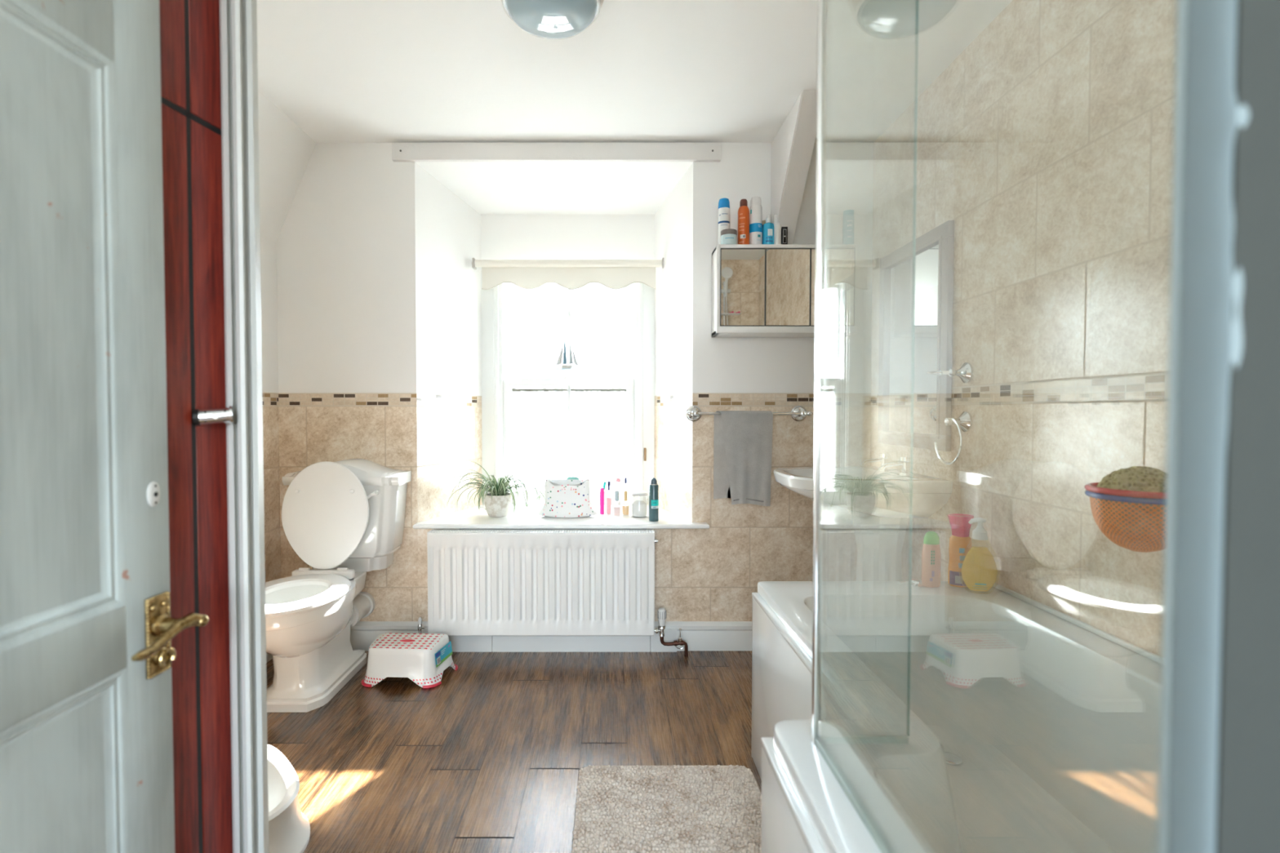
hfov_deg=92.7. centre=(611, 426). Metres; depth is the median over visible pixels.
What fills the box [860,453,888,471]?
tap
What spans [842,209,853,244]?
bottle
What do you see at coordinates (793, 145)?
trim
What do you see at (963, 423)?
towel ring
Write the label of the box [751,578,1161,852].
bathtub
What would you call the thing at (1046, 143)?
wall
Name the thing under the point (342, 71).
ceiling
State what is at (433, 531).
grille
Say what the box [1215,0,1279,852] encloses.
wall
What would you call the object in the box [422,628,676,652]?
trim
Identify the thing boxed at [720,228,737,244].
jar
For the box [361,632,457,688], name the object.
step stool
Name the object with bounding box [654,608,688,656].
radiator valve
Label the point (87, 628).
door
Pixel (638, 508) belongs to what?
glass jar
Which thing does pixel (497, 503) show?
spider plant
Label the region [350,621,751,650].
baseboard
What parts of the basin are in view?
bowl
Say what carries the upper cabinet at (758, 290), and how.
attached to the wall at (379, 287)
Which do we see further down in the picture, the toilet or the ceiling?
the toilet
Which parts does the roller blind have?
braid trim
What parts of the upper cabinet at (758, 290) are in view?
mirror door, mirror door, mirror door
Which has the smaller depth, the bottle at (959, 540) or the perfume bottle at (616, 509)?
the bottle at (959, 540)
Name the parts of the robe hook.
arm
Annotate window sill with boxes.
[413,504,709,528]
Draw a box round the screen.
[811,0,1188,852]
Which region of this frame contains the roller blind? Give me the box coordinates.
[471,257,664,289]
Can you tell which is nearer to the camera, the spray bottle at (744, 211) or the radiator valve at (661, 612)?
the spray bottle at (744, 211)
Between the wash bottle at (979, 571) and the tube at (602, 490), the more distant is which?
the tube at (602, 490)
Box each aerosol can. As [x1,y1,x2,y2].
[648,477,658,521]
[717,198,729,244]
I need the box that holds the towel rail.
[685,405,813,421]
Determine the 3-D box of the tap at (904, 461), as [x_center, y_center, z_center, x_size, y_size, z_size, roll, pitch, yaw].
[1.073,0.150,2.304,0.115,0.070,0.040,0,1,0]
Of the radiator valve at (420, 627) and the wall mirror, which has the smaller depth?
the wall mirror
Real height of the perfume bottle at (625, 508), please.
0.187 m
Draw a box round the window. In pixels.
[480,271,654,504]
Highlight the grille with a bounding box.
[427,529,653,533]
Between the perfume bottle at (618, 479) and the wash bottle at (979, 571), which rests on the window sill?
the perfume bottle at (618, 479)
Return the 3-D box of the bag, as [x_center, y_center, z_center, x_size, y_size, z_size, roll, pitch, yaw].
[-0.213,0.344,2.960,0.292,0.185,0.113,0,1,0]
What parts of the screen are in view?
corner post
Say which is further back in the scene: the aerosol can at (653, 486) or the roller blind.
the roller blind
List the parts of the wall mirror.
glass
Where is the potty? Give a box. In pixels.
[267,744,310,852]
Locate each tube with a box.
[600,487,604,514]
[773,213,781,244]
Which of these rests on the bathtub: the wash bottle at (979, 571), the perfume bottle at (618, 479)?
the wash bottle at (979, 571)
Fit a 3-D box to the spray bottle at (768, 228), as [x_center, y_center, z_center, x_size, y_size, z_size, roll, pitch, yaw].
[0.691,-0.859,2.679,0.050,0.146,0.051,0,1,0]
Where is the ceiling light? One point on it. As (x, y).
(553, 20)
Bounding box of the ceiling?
[256,0,1012,142]
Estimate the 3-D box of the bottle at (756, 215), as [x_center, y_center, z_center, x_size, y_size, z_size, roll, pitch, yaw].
[0.637,-0.897,2.683,0.057,0.222,0.056,0,1,0]
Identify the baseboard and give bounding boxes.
[266,653,272,662]
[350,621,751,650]
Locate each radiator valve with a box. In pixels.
[417,617,425,633]
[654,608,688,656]
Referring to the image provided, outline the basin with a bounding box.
[773,453,952,581]
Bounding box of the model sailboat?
[551,332,582,377]
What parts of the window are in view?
sash, pane, sash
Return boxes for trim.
[219,0,268,852]
[391,142,720,161]
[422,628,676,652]
[770,89,817,244]
[1168,0,1249,852]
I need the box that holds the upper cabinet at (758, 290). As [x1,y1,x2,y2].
[711,244,857,337]
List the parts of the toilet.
seat, bowl, lid, cistern lid, flush lever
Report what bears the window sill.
attached to the wall at (379, 287)
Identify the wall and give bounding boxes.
[257,89,315,582]
[276,142,873,621]
[870,0,1177,657]
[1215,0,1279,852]
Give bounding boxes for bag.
[537,478,597,517]
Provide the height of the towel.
0.424 m
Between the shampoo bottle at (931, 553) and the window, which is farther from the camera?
the window
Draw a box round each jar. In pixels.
[630,490,647,516]
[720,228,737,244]
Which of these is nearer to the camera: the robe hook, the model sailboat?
the robe hook
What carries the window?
in the wall at (379, 287)
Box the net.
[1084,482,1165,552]
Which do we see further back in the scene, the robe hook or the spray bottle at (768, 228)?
the spray bottle at (768, 228)
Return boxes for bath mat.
[570,764,761,852]
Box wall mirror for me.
[877,220,954,451]
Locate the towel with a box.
[713,410,773,506]
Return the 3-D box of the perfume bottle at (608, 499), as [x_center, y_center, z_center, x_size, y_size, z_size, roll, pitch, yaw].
[-0.012,0.353,3.029,0.027,0.164,0.027,0,1,0]
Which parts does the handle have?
knob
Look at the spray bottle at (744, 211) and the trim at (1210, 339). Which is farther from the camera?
the spray bottle at (744, 211)
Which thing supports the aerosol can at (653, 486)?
on the window sill
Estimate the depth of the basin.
2.30 m
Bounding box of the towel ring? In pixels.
[933,411,972,464]
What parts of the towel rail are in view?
post, post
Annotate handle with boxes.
[192,404,234,426]
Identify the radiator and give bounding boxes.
[426,528,657,635]
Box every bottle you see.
[606,480,611,513]
[613,489,619,515]
[615,477,620,484]
[622,477,629,515]
[737,199,749,244]
[749,196,762,244]
[762,213,773,244]
[781,226,787,244]
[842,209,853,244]
[921,531,941,587]
[947,513,973,587]
[958,517,1000,591]
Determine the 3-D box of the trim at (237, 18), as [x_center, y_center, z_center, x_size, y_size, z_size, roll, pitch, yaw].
[-0.667,-0.084,1.085,0.059,2.314,0.146,-1,2,-43]
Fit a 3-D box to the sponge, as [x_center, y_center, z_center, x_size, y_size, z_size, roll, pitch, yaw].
[1.098,0.152,1.264,0.152,0.140,0.152,0,1,0]
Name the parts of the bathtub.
panel, step panel, panel trim, long panel, panel trim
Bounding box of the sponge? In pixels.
[1093,466,1166,533]
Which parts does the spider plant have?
pot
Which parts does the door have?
panel moulding, panel moulding, lever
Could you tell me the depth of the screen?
0.85 m
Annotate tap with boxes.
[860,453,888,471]
[879,456,910,475]
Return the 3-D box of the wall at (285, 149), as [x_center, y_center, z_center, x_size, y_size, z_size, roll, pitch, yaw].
[-1.542,-0.157,2.272,0.416,2.600,2.550,0,1,0]
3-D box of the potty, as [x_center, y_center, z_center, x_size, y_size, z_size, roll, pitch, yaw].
[-0.904,0.956,1.522,0.270,0.213,0.305,-1,2,-20]
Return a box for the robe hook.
[926,362,973,382]
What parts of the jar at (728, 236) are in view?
lid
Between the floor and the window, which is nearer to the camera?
the floor
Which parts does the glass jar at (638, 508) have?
lid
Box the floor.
[266,650,761,852]
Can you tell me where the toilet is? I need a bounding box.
[265,458,411,712]
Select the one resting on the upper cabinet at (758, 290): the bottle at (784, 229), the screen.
the bottle at (784, 229)
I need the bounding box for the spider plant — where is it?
[441,461,554,517]
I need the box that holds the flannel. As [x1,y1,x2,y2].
[566,476,579,479]
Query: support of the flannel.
in the bag
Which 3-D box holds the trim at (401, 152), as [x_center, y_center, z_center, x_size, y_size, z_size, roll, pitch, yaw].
[-0.246,-1.236,2.746,1.478,0.078,0.028,0,1,0]
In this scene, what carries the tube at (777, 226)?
on the upper cabinet at (758, 290)
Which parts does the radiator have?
panel, panel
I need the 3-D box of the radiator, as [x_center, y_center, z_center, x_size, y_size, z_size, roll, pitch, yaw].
[-0.301,0.695,2.746,1.020,0.462,0.113,0,1,0]
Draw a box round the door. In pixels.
[0,0,208,852]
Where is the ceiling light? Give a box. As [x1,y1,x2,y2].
[500,0,604,39]
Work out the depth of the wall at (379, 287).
2.79 m
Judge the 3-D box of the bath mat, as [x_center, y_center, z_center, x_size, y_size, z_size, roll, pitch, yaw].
[0.163,1.053,1.496,0.528,0.018,0.762,0,1,0]
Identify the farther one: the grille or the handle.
the grille
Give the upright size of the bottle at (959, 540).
0.218 m
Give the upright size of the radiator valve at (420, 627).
0.174 m
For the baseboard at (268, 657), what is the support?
attached to the wall at (285, 149)
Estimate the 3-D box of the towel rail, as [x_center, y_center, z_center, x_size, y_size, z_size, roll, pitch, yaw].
[0.616,-0.058,2.746,0.568,0.072,0.080,0,1,0]
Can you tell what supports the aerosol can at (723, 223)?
on the upper cabinet at (758, 290)

